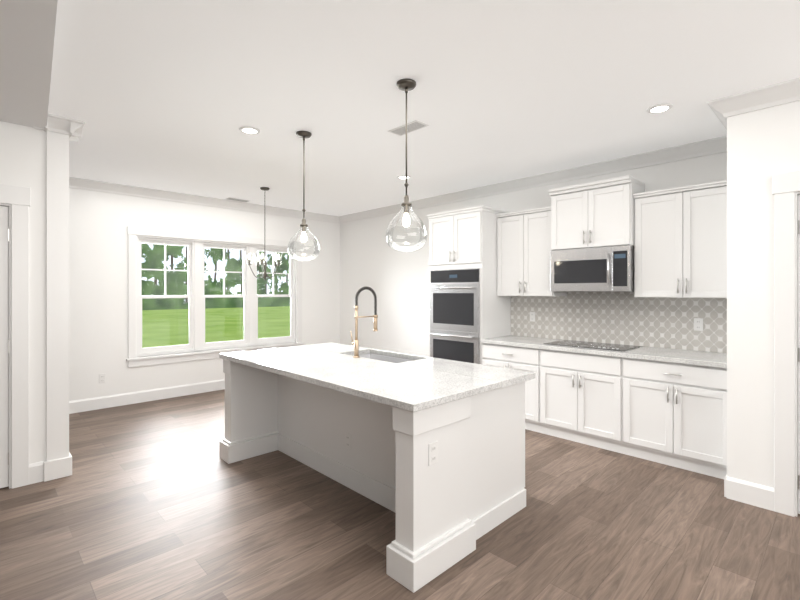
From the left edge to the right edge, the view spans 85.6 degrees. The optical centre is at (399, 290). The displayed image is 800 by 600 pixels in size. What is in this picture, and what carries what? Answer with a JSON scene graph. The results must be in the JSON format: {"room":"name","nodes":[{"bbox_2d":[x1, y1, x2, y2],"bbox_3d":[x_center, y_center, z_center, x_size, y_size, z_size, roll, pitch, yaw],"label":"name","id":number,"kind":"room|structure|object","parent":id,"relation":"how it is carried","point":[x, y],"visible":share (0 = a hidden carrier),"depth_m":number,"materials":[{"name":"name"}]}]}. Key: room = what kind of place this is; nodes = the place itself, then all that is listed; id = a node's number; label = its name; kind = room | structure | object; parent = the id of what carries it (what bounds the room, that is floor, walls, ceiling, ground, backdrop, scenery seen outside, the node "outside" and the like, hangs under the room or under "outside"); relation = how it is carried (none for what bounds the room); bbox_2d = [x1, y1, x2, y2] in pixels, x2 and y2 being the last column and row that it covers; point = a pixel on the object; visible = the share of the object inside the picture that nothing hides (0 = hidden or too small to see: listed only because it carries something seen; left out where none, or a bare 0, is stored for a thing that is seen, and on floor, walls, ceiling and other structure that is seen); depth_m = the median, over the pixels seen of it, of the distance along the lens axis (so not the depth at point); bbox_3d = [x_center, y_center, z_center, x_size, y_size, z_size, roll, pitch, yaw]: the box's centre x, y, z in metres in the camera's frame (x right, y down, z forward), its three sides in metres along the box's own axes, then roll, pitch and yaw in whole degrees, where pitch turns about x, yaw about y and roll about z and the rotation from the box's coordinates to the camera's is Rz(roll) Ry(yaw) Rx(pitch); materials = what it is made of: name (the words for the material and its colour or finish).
{"room":"kitchen","nodes":[
{"label":"kitchen","id":0,"kind":"room"},
{"bbox_2d":[0,389,799,599],"bbox_3d":[-0.697,1.510,1.637,8.580,0.060,10.020,0,0,-44],"label":"floor","id":1,"kind":"structure","parent":0,"point":[160,499],"depth_m":2.66,"materials":[{"name":"brown wood"}]},
{"bbox_2d":[33,113,84,481],"bbox_3d":[-2.756,0.060,3.471,0.330,2.840,0.330,0,0,-44],"label":"column","id":2,"kind":"structure","parent":1,"relation":"on","point":[61,132],"depth_m":3.42,"materials":[{"name":"white paint"}]},
{"bbox_2d":[219,350,533,592],"bbox_3d":[-0.342,1.038,3.389,1.190,0.884,2.400,0,0,-44],"label":"kitchen island","id":3,"kind":"object","parent":1,"relation":"on","point":[309,405],"depth_m":2.80,"materials":[{"name":"wood"}]},
{"bbox_2d":[345,432,350,449],"bbox_3d":[-0.393,1.135,3.270,0.008,0.115,0.070,0,0,-44],"label":"electrical outlet","id":4,"kind":"object","parent":3,"relation":"attached to","point":[347,436],"depth_m":3.26,"materials":[{"name":"white plastic"}]},
{"bbox_2d":[219,346,502,409],"bbox_3d":[-0.491,0.576,3.244,0.775,0.040,2.400,0,0,-44],"label":"island countertop","id":5,"kind":"structure","parent":3,"relation":"on","point":[412,387],"depth_m":2.84,"materials":[{"name":"white stone"}]},
{"bbox_2d":[350,286,377,357],"bbox_3d":[-0.309,0.257,3.694,0.259,0.594,0.107,0,0,-44],"label":"faucet","id":6,"kind":"object","parent":5,"relation":"on","point":[355,343],"visible":1,"depth_m":3.60,"materials":[{"name":"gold metal"}]},
{"bbox_2d":[359,353,413,362],"bbox_3d":[-0.157,0.710,3.722,0.368,0.227,0.758,0,0,-44],"label":"sink","id":7,"kind":"object","parent":5,"relation":"in","point":[384,358],"visible":0.02,"depth_m":3.96,"materials":[{"name":"silver metal"}]},
{"bbox_2d":[428,441,437,465],"bbox_3d":[0.174,0.850,2.261,0.070,0.115,0.008,0,0,-44],"label":"electrical outlet","id":8,"kind":"object","parent":3,"relation":"attached to","point":[433,446],"depth_m":2.25,"materials":[{"name":"white plastic"}]},
{"bbox_2d":[427,205,510,363],"bbox_3d":[0.852,0.247,5.468,0.713,2.465,0.860,0,0,-44],"label":"tall cabinet","id":9,"kind":"object","parent":1,"relation":"on","point":[469,308],"visible":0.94,"depth_m":5.20,"materials":[{"name":"white paint"}]},
{"bbox_2d":[482,343,531,430],"bbox_3d":[1.439,1.038,4.918,0.637,0.884,0.786,0,0,-44],"label":"base cabinet","id":10,"kind":"object","parent":1,"relation":"on","point":[518,358],"depth_m":4.66,"materials":[{"name":"white paint"}]},
{"bbox_2d":[532,347,611,450],"bbox_3d":[1.945,1.038,4.397,0.637,0.884,0.934,0,0,-44],"label":"base cabinet","id":11,"kind":"object","parent":1,"relation":"on","point":[572,393],"depth_m":4.21,"materials":[{"name":"white paint"}]},
{"bbox_2d":[612,359,726,478],"bbox_3d":[2.480,1.038,3.845,0.637,0.884,0.872,0,0,-44],"label":"base cabinet","id":12,"kind":"object","parent":1,"relation":"on","point":[666,406],"depth_m":3.61,"materials":[{"name":"white paint"}]},
{"bbox_2d":[480,335,726,366],"bbox_3d":[1.966,0.576,4.358,0.662,0.040,2.324,0,0,-44],"label":"countertop","id":13,"kind":"structure","parent":12,"relation":"on","point":[658,355],"depth_m":3.95,"materials":[{"name":"white stone"}]},
{"bbox_2d":[543,340,640,351],"bbox_3d":[1.937,0.544,4.389,0.493,0.020,0.788,0,0,-44],"label":"cooktop","id":14,"kind":"object","parent":13,"relation":"in","point":[599,346],"visible":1,"depth_m":4.33,"materials":[{"name":"black glass"}]},
{"bbox_2d":[0,101,799,487],"bbox_3d":[-0.697,0.060,1.637,8.580,2.840,10.020,0,0,-44],"label":"wall","id":15,"kind":"structure","parent":0,"point":[346,265],"depth_m":5.30,"materials":[{"name":"white paint"}]},
{"bbox_2d":[0,206,8,487],"bbox_3d":[-3.219,0.418,2.974,0.786,2.104,0.100,0,0,-44],"label":"door","id":16,"kind":"structure","parent":15,"relation":"in","point":[4,346],"depth_m":3.23,"materials":[{"name":"white paint"}]},
{"bbox_2d":[99,373,105,382],"bbox_3d":[-3.749,1.099,5.441,0.070,0.115,0.008,0,0,-44],"label":"electrical outlet","id":17,"kind":"object","parent":15,"relation":"attached to","point":[102,377],"depth_m":5.44,"materials":[{"name":"white plastic"}]},
{"bbox_2d":[138,237,294,355],"bbox_3d":[-2.674,0.070,6.595,2.370,1.580,0.090,0,0,-44],"label":"window","id":18,"kind":"structure","parent":15,"relation":"in","point":[196,296],"depth_m":6.39,"materials":[{"name":"white paint"}]},
{"bbox_2d":[0,77,799,516],"bbox_3d":[-0.749,0.060,1.691,8.280,2.840,9.870,0,0,-44],"label":"trim","id":19,"kind":"structure","parent":15,"relation":"attached to","point":[780,497],"depth_m":3.27,"materials":[{"name":"white paint"}]},
{"bbox_2d":[496,207,566,296],"bbox_3d":[1.527,-0.420,5.050,0.327,0.960,0.719,0,0,-44],"label":"upper cabinet","id":20,"kind":"object","parent":15,"relation":"attached to","point":[523,255],"depth_m":4.93,"materials":[{"name":"white paint"}]},
{"bbox_2d":[530,312,534,321],"bbox_3d":[1.594,0.311,5.199,0.008,0.115,0.070,0,0,-44],"label":"electrical outlet","id":21,"kind":"object","parent":15,"relation":"attached to","point":[532,314],"depth_m":5.19,"materials":[{"name":"white plastic"}]},
{"bbox_2d":[548,179,644,250],"bbox_3d":[2.031,-0.743,4.480,0.397,0.615,0.799,0,0,-44],"label":"upper cabinet","id":22,"kind":"object","parent":15,"relation":"attached to","point":[595,215],"depth_m":4.30,"materials":[{"name":"white paint"}]},
{"bbox_2d":[550,245,633,291],"bbox_3d":[2.012,-0.211,4.462,0.451,0.441,0.792,0,0,-44],"label":"microwave","id":23,"kind":"object","parent":22,"relation":"attached to","point":[604,269],"visible":0.98,"depth_m":4.29,"materials":[{"name":"silver metal"}]},
{"bbox_2d":[511,292,726,352],"bbox_3d":[2.201,0.282,4.586,0.008,0.544,2.323,0,0,-44],"label":"backsplash","id":24,"kind":"structure","parent":15,"relation":"attached to","point":[625,318],"depth_m":4.46,"materials":[{"name":"tile"}]},
{"bbox_2d":[634,180,726,297],"bbox_3d":[2.615,-0.420,3.929,0.327,0.960,0.804,0,0,-44],"label":"upper cabinet","id":25,"kind":"object","parent":15,"relation":"attached to","point":[676,237],"depth_m":3.82,"materials":[{"name":"white paint"}]},
{"bbox_2d":[694,318,702,330],"bbox_3d":[2.761,0.311,3.997,0.008,0.115,0.070,0,0,-44],"label":"electrical outlet","id":26,"kind":"object","parent":15,"relation":"attached to","point":[698,322],"depth_m":3.99,"materials":[{"name":"white plastic"}]},
{"bbox_2d":[798,195,799,513],"bbox_3d":[2.947,0.418,2.548,0.053,2.104,0.882,0,0,-44],"label":"door","id":27,"kind":"structure","parent":15,"relation":"in","point":[798,354],"depth_m":2.85,"materials":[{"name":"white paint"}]},
{"bbox_2d":[0,0,799,215],"bbox_3d":[-0.697,-1.360,1.637,8.580,0.200,10.020,0,0,-44],"label":"ceiling","id":28,"kind":"structure","parent":0,"point":[171,95],"depth_m":2.82,"materials":[{"name":"white paint"}]},
{"bbox_2d":[226,197,249,201],"bbox_3d":[-2.415,-1.356,6.436,0.340,0.006,0.160,0,0,-44],"label":"ceiling vent","id":29,"kind":"object","parent":28,"relation":"in","point":[234,199],"depth_m":6.39,"materials":[{"name":"white metal"}]},
{"bbox_2d":[239,126,259,134],"bbox_3d":[-1.268,-1.353,3.647,0.169,0.011,0.169,0,0,37],"label":"recessed light","id":30,"kind":"object","parent":28,"relation":"in","point":[245,129],"depth_m":3.63,"materials":[{"name":"white paint"}]},
{"bbox_2d":[245,187,282,279],"bbox_3d":[-1.794,-0.747,5.712,0.479,1.224,0.461,0,0,-44],"label":"chandelier","id":31,"kind":"object","parent":28,"relation":"hanging from","point":[262,261],"visible":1,"depth_m":5.68,"materials":[{"name":"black metal"}]},
{"bbox_2d":[288,131,319,261],"bbox_3d":[-0.829,-0.806,3.725,0.274,1.105,0.274,0,0,-44],"label":"pendant light","id":32,"kind":"object","parent":28,"relation":"hanging from","point":[304,135],"visible":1,"depth_m":3.72,"materials":[{"name":"clear glass"}]},
{"bbox_2d":[397,175,410,178],"bbox_3d":[0.048,-1.353,5.148,0.169,0.011,0.169,0,0,40],"label":"recessed light","id":33,"kind":"object","parent":28,"relation":"in","point":[400,176],"depth_m":5.13,"materials":[{"name":"white paint"}]},
{"bbox_2d":[386,79,426,251],"bbox_3d":[0.042,-0.806,2.828,0.274,1.105,0.274,0,0,-44],"label":"pendant light","id":34,"kind":"object","parent":28,"relation":"hanging from","point":[406,85],"visible":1,"depth_m":2.85,"materials":[{"name":"clear glass"}]},
{"bbox_2d":[387,120,429,135],"bbox_3d":[0.068,-1.356,3.606,0.160,0.006,0.340,0,0,-44],"label":"ceiling vent","id":35,"kind":"object","parent":28,"relation":"in","point":[413,126],"depth_m":3.60,"materials":[{"name":"white metal"}]},
{"bbox_2d":[646,103,672,113],"bbox_3d":[1.929,-1.353,3.210,0.169,0.011,0.169,0,0,40],"label":"recessed light","id":36,"kind":"object","parent":28,"relation":"in","point":[660,108],"depth_m":3.20,"materials":[{"name":"white paint"}]},
{"label":"outside","id":37,"kind":"structure","parent":0,"visible":0},
{"bbox_2d":[142,306,289,347],"bbox_3d":[-4.191,1.905,33.031,100.000,0.150,39.800,0,0,-44],"label":"lawn","id":38,"kind":"structure","parent":37,"point":[231,320],"depth_m":22.91,"materials":[{"name":"green plant"}]},
{"bbox_2d":[142,243,289,309],"bbox_3d":[-18.087,-17.520,47.346,100.000,42.000,0.100,0,0,-44],"label":"trees","id":39,"kind":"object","parent":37,"point":[178,259],"depth_m":45.47,"materials":[{"name":"green plant"}]}
]}

